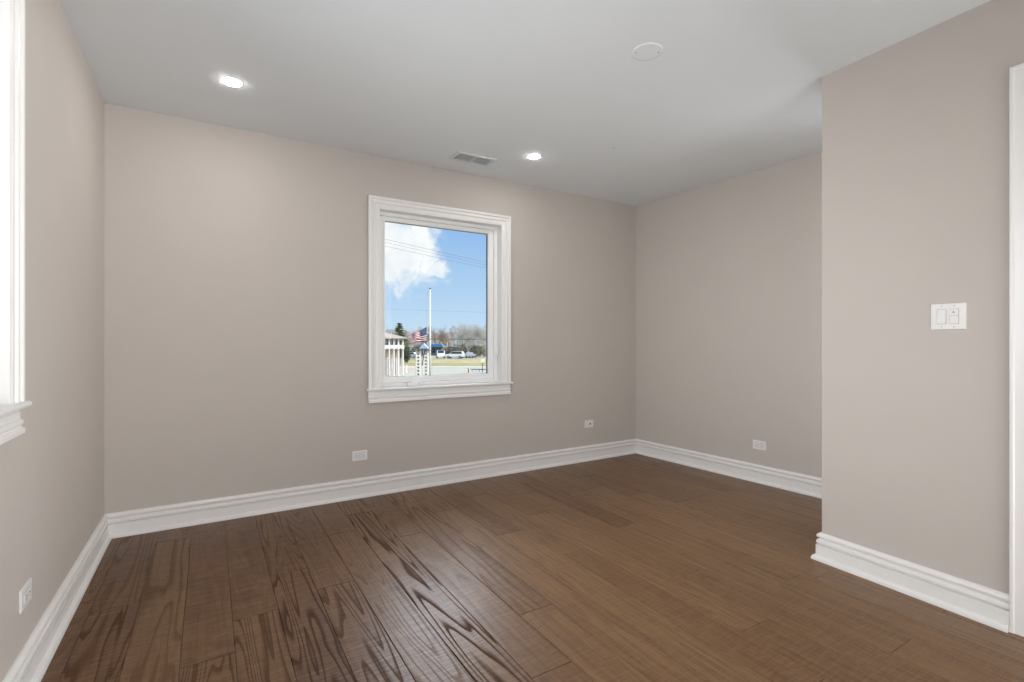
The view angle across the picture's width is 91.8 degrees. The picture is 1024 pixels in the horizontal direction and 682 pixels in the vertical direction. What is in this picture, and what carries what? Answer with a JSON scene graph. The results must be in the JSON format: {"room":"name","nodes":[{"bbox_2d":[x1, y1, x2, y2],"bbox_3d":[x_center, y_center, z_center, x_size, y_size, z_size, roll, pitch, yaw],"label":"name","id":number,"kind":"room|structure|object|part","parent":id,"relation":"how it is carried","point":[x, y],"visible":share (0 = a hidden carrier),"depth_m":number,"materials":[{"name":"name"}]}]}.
{"room":"empty bedroom","nodes":[
{"label":"empty bedroom","id":0,"kind":"room"},
{"bbox_2d":[0,0,103,681],"bbox_3d":[-0.960,-0.130,0.294,0.200,2.740,6.500,0,0,-31],"label":"wall","id":1,"kind":"structure","parent":0,"point":[52,473],"depth_m":2.15,"materials":[{"name":"beige paint"}]},
{"bbox_2d":[0,0,31,444],"bbox_3d":[-1.259,-0.501,0.861,0.198,1.637,1.912,0,0,-31],"label":"window","id":2,"kind":"structure","parent":1,"relation":"in","point":[12,12],"depth_m":1.63,"materials":[{"name":"white wood"}]},
{"bbox_3d":[-1.197,-0.556,0.899,0.025,1.527,1.880,0,0,-31],"label":"casing","id":3,"kind":"part","parent":2,"relation":"part of","materials":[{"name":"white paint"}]},
{"bbox_2d":[19,578,31,613],"bbox_3d":[-1.742,0.912,1.780,0.009,0.078,0.120,0,0,-31],"label":"wall outlet","id":4,"kind":"object","parent":1,"relation":"attached to","point":[25,594],"visible":1,"depth_m":1.76,"materials":[{"name":"white plastic"}]},
{"bbox_2d":[24,590,27,603],"bbox_3d":[-1.731,0.912,1.766,0.003,0.034,0.034,0,0,-31],"label":"receptacle","id":5,"kind":"object","parent":4,"relation":"attached to","point":[25,591],"depth_m":1.77,"materials":[{"name":"grey plastic"}]},
{"bbox_2d":[28,586,30,598],"bbox_3d":[-1.749,0.912,1.796,0.003,0.034,0.034,0,0,-31],"label":"receptacle","id":6,"kind":"object","parent":4,"relation":"attached to","point":[29,587],"depth_m":1.80,"materials":[{"name":"grey plastic"}]},
{"bbox_2d":[2,514,111,681],"bbox_3d":[-0.909,1.164,0.442,0.041,0.152,6.300,0,0,-31],"label":"baseboard","id":7,"kind":"structure","parent":1,"relation":"attached to","point":[32,662],"depth_m":2.10,"materials":[{"name":"white wood"}]},
{"bbox_2d":[104,103,635,513],"bbox_3d":[-0.581,-0.130,4.447,5.167,2.740,0.200,0,0,-31],"label":"wall","id":8,"kind":"structure","parent":0,"point":[236,260],"depth_m":3.68,"materials":[{"name":"beige paint"}]},
{"bbox_2d":[352,450,366,460],"bbox_3d":[-1.210,0.911,3.942,0.120,0.078,0.009,0,0,-31],"label":"wall outlet","id":9,"kind":"object","parent":8,"relation":"attached to","point":[356,455],"visible":1,"depth_m":3.94,"materials":[{"name":"white plastic"}]},
{"bbox_2d":[106,439,635,538],"bbox_3d":[-0.581,1.164,4.305,4.620,0.152,0.041,0,0,-31],"label":"baseboard","id":10,"kind":"structure","parent":8,"relation":"attached to","point":[173,516],"depth_m":3.83,"materials":[{"name":"white wood"}]},
{"bbox_2d":[366,195,512,402],"bbox_3d":[-0.620,-0.335,4.377,1.364,1.666,0.198,0,0,-31],"label":"window","id":11,"kind":"structure","parent":8,"relation":"in","point":[496,380],"depth_m":4.36,"materials":[{"name":"white wood"}]},
{"bbox_3d":[-0.651,-0.346,4.422,1.084,1.394,0.054,0,0,-31],"label":"sash","id":12,"kind":"part","parent":11,"relation":"part of","materials":[{"name":"white plastic"}]},
{"bbox_3d":[-0.650,-0.345,4.427,1.142,1.456,0.082,0,0,-31],"label":"frame","id":13,"kind":"part","parent":11,"relation":"part of","materials":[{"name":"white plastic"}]},
{"bbox_2d":[584,420,592,427],"bbox_3d":[0.805,0.863,5.164,0.120,0.078,0.016,0,0,-31],"label":"jack plate","id":14,"kind":"object","parent":8,"relation":"attached to","point":[587,423],"visible":1,"depth_m":5.16,"materials":[{"name":"white plastic"}]},
{"bbox_2d":[59,0,989,205],"bbox_3d":[1.109,-1.597,1.671,5.167,0.206,6.700,0,0,-31],"label":"ceiling","id":15,"kind":"structure","parent":0,"point":[734,88],"depth_m":2.79,"materials":[{"name":"white paint"}]},
{"bbox_2d":[220,76,243,86],"bbox_3d":[-1.622,-1.497,2.873,0.120,0.006,0.120,0,0,-31],"label":"recessed light","id":16,"kind":"object","parent":15,"relation":"in","point":[230,81],"visible":1,"depth_m":2.87,"materials":[{"name":"white paint"}]},
{"bbox_2d":[449,151,496,166],"bbox_3d":[-0.321,-1.496,4.084,0.356,0.009,0.184,0,0,-31],"label":"ceiling vent","id":17,"kind":"object","parent":15,"relation":"in","point":[460,156],"visible":1,"depth_m":4.07,"materials":[{"name":"white metal"}]},
{"bbox_2d":[527,154,540,158],"bbox_3d":[0.179,-1.497,4.032,0.120,0.006,0.120,0,0,-31],"label":"recessed light","id":18,"kind":"object","parent":15,"relation":"in","point":[530,156],"visible":1,"depth_m":4.02,"materials":[{"name":"white paint"}]},
{"bbox_2d":[41,454,1023,681],"bbox_3d":[1.106,1.315,1.669,5.424,0.150,6.500,0,0,-31],"label":"floor","id":19,"kind":"structure","parent":0,"point":[632,567],"depth_m":2.36,"materials":[{"name":"brown wood"}]},
{"bbox_2d":[636,152,821,477],"bbox_3d":[2.213,-0.130,4.492,0.347,2.740,2.630,0,0,-31],"label":"wall","id":20,"kind":"structure","parent":0,"point":[729,272],"depth_m":4.53,"materials":[{"name":"beige paint"}]},
{"bbox_2d":[636,439,821,498],"bbox_3d":[2.070,1.164,4.473,0.041,0.152,2.513,0,0,-34],"label":"baseboard","id":21,"kind":"structure","parent":20,"relation":"attached to","point":[804,484],"depth_m":4.51,"materials":[{"name":"white wood"}]},
{"bbox_2d":[753,440,765,450],"bbox_3d":[2.170,0.915,4.354,0.009,0.078,0.120,0,0,-34],"label":"wall outlet","id":22,"kind":"object","parent":20,"relation":"attached to","point":[760,445],"visible":1,"depth_m":4.35,"materials":[{"name":"white plastic"}]},
{"bbox_2d":[822,0,1023,593],"bbox_3d":[3.194,-0.130,1.470,1.213,2.740,3.846,0,0,-29],"label":"wall","id":23,"kind":"structure","parent":0,"point":[915,129],"depth_m":2.40,"materials":[{"name":"beige paint"}]},
{"bbox_2d":[811,533,1008,632],"bbox_3d":[1.922,1.164,2.478,0.041,0.152,0.827,0,0,-29],"label":"baseboard","id":24,"kind":"structure","parent":23,"relation":"attached to","point":[985,605],"depth_m":2.39,"materials":[{"name":"white wood"}]},
{"bbox_2d":[931,303,966,329],"bbox_3d":[2.030,-0.114,2.310,0.014,0.122,0.132,0,0,-29],"label":"light switch","id":25,"kind":"object","parent":23,"relation":"attached to","point":[949,316],"visible":1,"depth_m":2.31,"materials":[{"name":"white plastic"}]},
{"bbox_2d":[1009,63,1023,636],"bbox_3d":[2.423,0.037,1.710,0.145,2.405,1.003,0,0,-29],"label":"door frame","id":26,"kind":"structure","parent":23,"relation":"in","point":[1016,73],"depth_m":2.10,"materials":[{"name":"white wood"}]},
{"label":"outside","id":27,"kind":"structure","parent":0,"visible":0},
{"bbox_2d":[400,345,485,362],"bbox_3d":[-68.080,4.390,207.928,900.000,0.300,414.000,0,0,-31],"label":"lawn","id":28,"kind":"structure","parent":27,"point":[410,360],"depth_m":107.86,"materials":[{"name":"green plant"}]},
{"bbox_2d":[385,333,407,376],"bbox_3d":[-20.492,1.155,58.205,10.500,6.170,12.235,0,0,36],"label":"house","id":29,"kind":"structure","parent":28,"relation":"on","point":[392,342],"depth_m":59.18,"materials":[{"name":"paint"}]},
{"bbox_2d":[393,323,414,358],"bbox_3d":[-23.552,0.255,103.803,6.735,8.171,7.093,0,0,-31],"label":"evergreen tree","id":30,"kind":"object","parent":28,"relation":"on","point":[397,330],"visible":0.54,"depth_m":103.58,"materials":[{"name":"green plant"}]},
{"bbox_2d":[404,346,410,362],"bbox_3d":[-20.614,2.538,96.993,1.799,3.543,1.826,0,0,-31],"label":"shrub","id":31,"kind":"object","parent":28,"relation":"on","point":[407,355],"visible":0.84,"depth_m":96.76,"materials":[{"name":"green plant"}]},
{"bbox_2d":[413,343,428,375],"bbox_3d":[-9.933,2.250,55.000,1.950,3.980,1.100,0,0,0],"label":"kiosk","id":32,"kind":"object","parent":28,"relation":"on","point":[425,362],"visible":0.87,"depth_m":54.80,"materials":[{"name":"white paint"}]},
{"bbox_2d":[427,288,430,374],"bbox_3d":[-8.785,-0.732,52.979,0.519,9.943,0.440,0,0,-31],"label":"flagpole","id":33,"kind":"object","parent":28,"relation":"on","point":[429,288],"visible":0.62,"depth_m":52.94,"materials":[{"name":"white metal"}]},
{"bbox_2d":[409,327,426,343],"bbox_3d":[-10.088,-0.620,52.981,1.896,1.837,0.355,0,0,4],"label":"flag","id":34,"kind":"object","parent":33,"relation":"attached to","point":[419,336],"visible":1,"depth_m":53.02,"materials":[{"name":"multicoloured fabric"}]},
{"bbox_2d":[385,324,485,348],"bbox_3d":[-28.262,-1.822,222.996,99.547,12.324,81.348,0,0,-31],"label":"woods","id":35,"kind":"object","parent":28,"relation":"on","point":[454,330],"visible":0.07,"depth_m":215.80,"materials":[{"name":"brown plant"}]},
{"bbox_2d":[410,344,460,354],"bbox_3d":[-23.843,2.565,150.150,16.495,3.350,10.300,0,0,0],"label":"building","id":36,"kind":"structure","parent":28,"relation":"on","point":[433,346],"depth_m":146.28,"materials":[{"name":"blue paint"}]},
{"bbox_2d":[427,324,447,343],"bbox_3d":[-27.032,-0.860,178.055,9.577,10.400,9.311,0,0,-31],"label":"bare tree","id":37,"kind":"object","parent":28,"relation":"on","point":[441,333],"visible":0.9,"depth_m":177.19,"materials":[{"name":"plant"}]},
{"bbox_2d":[436,330,456,345],"bbox_3d":[-23.743,-0.410,184.632,9.261,9.500,9.164,0,0,-31],"label":"bare tree","id":38,"kind":"object","parent":28,"relation":"on","point":[445,336],"visible":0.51,"depth_m":184.47,"materials":[{"name":"brown plant"}]},
{"bbox_2d":[446,332,464,345],"bbox_3d":[-19.272,0.190,165.953,7.616,8.300,7.768,0,0,-31],"label":"bare tree","id":39,"kind":"object","parent":28,"relation":"on","point":[449,336],"visible":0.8,"depth_m":165.72,"materials":[{"name":"plant"}]},
{"bbox_2d":[475,331,485,355],"bbox_3d":[-7.045,0.290,136.221,8.179,8.100,7.541,0,0,-31],"label":"bare tree","id":40,"kind":"object","parent":28,"relation":"on","point":[482,336],"visible":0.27,"depth_m":135.89,"materials":[{"name":"brown plant"}]},
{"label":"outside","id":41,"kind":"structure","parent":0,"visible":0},
{"bbox_2d":[400,356,485,358],"bbox_3d":[-3.266,4.260,135.000,464.931,0.100,283.127,0,0,-31],"label":"parking lot","id":42,"kind":"structure","parent":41,"point":[432,357],"depth_m":119.34,"materials":[{"name":"grey asphalt"}]},
{"bbox_2d":[396,327,419,348],"bbox_3d":[-25.340,0.190,120.470,8.762,8.300,7.433,0,0,-31],"label":"bare tree","id":43,"kind":"object","parent":42,"relation":"on","point":[408,334],"visible":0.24,"depth_m":120.34,"materials":[{"name":"brown plant"}]},
{"bbox_2d":[412,344,422,356],"bbox_3d":[-23.663,2.556,127.954,5.009,3.584,4.848,0,0,-31],"label":"shrub","id":44,"kind":"object","parent":42,"relation":"on","point":[415,346],"visible":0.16,"depth_m":127.34,"materials":[{"name":"green plant"}]},
{"bbox_2d":[436,351,444,357],"bbox_3d":[-17.588,3.210,122.005,1.960,1.997,4.890,0,0,-12],"label":"car","id":45,"kind":"object","parent":42,"relation":"on","point":[438,353],"visible":0.93,"depth_m":120.38,"materials":[{"name":"white paint"}]},
{"bbox_2d":[442,345,454,353],"bbox_3d":[-16.797,2.691,131.969,4.880,3.257,4.791,0,0,-31],"label":"shrub","id":46,"kind":"object","parent":42,"relation":"on","point":[445,347],"visible":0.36,"depth_m":131.35,"materials":[{"name":"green plant"}]},
{"bbox_2d":[445,351,464,358],"bbox_3d":[-13.806,3.350,120.003,4.619,1.717,1.910,0,0,10],"label":"car","id":47,"kind":"object","parent":42,"relation":"on","point":[460,354],"visible":0.99,"depth_m":119.07,"materials":[{"name":"white paint"}]},
{"bbox_2d":[448,344,465,353],"bbox_3d":[-14.430,2.463,129.926,5.163,3.712,5.323,0,0,-31],"label":"shrub","id":48,"kind":"object","parent":42,"relation":"on","point":[457,345],"visible":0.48,"depth_m":129.47,"materials":[{"name":"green plant"}]},
{"bbox_2d":[459,343,473,356],"bbox_3d":[-12.118,2.386,130.931,5.780,3.865,5.665,0,0,-31],"label":"shrub","id":49,"kind":"object","parent":42,"relation":"on","point":[466,343],"visible":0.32,"depth_m":129.82,"materials":[{"name":"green plant"}]},
{"bbox_2d":[455,322,485,356],"bbox_3d":[-11.045,-0.510,128.056,9.166,9.700,10.339,0,0,-31],"label":"bare tree","id":50,"kind":"object","parent":42,"relation":"on","point":[464,335],"visible":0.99,"depth_m":127.42,"materials":[{"name":"grey plant"}]},
{"bbox_2d":[465,352,475,357],"bbox_3d":[-10.328,3.490,125.023,1.810,1.437,4.447,0,0,10],"label":"car","id":51,"kind":"object","parent":42,"relation":"on","point":[469,354],"visible":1,"depth_m":123.48,"materials":[{"name":"silver metal"}]},
{"bbox_2d":[465,345,484,356],"bbox_3d":[-9.680,2.597,129.951,5.195,3.446,5.360,0,0,-31],"label":"shrub","id":52,"kind":"object","parent":42,"relation":"on","point":[475,346],"visible":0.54,"depth_m":129.47,"materials":[{"name":"green plant"}]},
{"bbox_2d":[475,343,485,356],"bbox_3d":[-7.498,2.414,131.976,5.284,3.808,5.308,0,0,-31],"label":"shrub","id":53,"kind":"object","parent":42,"relation":"on","point":[484,346],"visible":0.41,"depth_m":131.03,"materials":[{"name":"grey plant"}]},
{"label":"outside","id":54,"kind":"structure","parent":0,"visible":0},
{"bbox_2d":[400,363,485,365],"bbox_3d":[-2.298,4.260,95.000,327.174,0.100,199.238,0,0,-31],"label":"verge","id":55,"kind":"structure","parent":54,"point":[405,364],"depth_m":88.86,"materials":[{"name":"green plant"}]},
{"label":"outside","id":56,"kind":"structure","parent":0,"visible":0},
{"bbox_2d":[402,350,485,350],"bbox_3d":[-6.250,0.888,49.998,40.323,0.163,0.041,0,0,0],"label":"overhead wire","id":57,"kind":"object","parent":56,"point":[402,350],"visible":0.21,"depth_m":49.99,"materials":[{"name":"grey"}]},
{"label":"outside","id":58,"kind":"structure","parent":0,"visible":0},
{"bbox_2d":[394,367,485,376],"bbox_3d":[-1.911,4.250,79.000,272.071,0.100,165.682,0,0,-31],"label":"road","id":59,"kind":"structure","parent":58,"point":[434,370],"depth_m":70.62,"materials":[{"name":"grey asphalt"}]},
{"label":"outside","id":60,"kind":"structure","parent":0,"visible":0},
{"bbox_2d":[400,366,485,366],"bbox_3d":[-1.984,4.220,82.000,282.403,0.100,171.974,0,0,-31],"label":"sidewalk","id":61,"kind":"structure","parent":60,"point":[400,366],"depth_m":81.10,"materials":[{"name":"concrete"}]}
]}

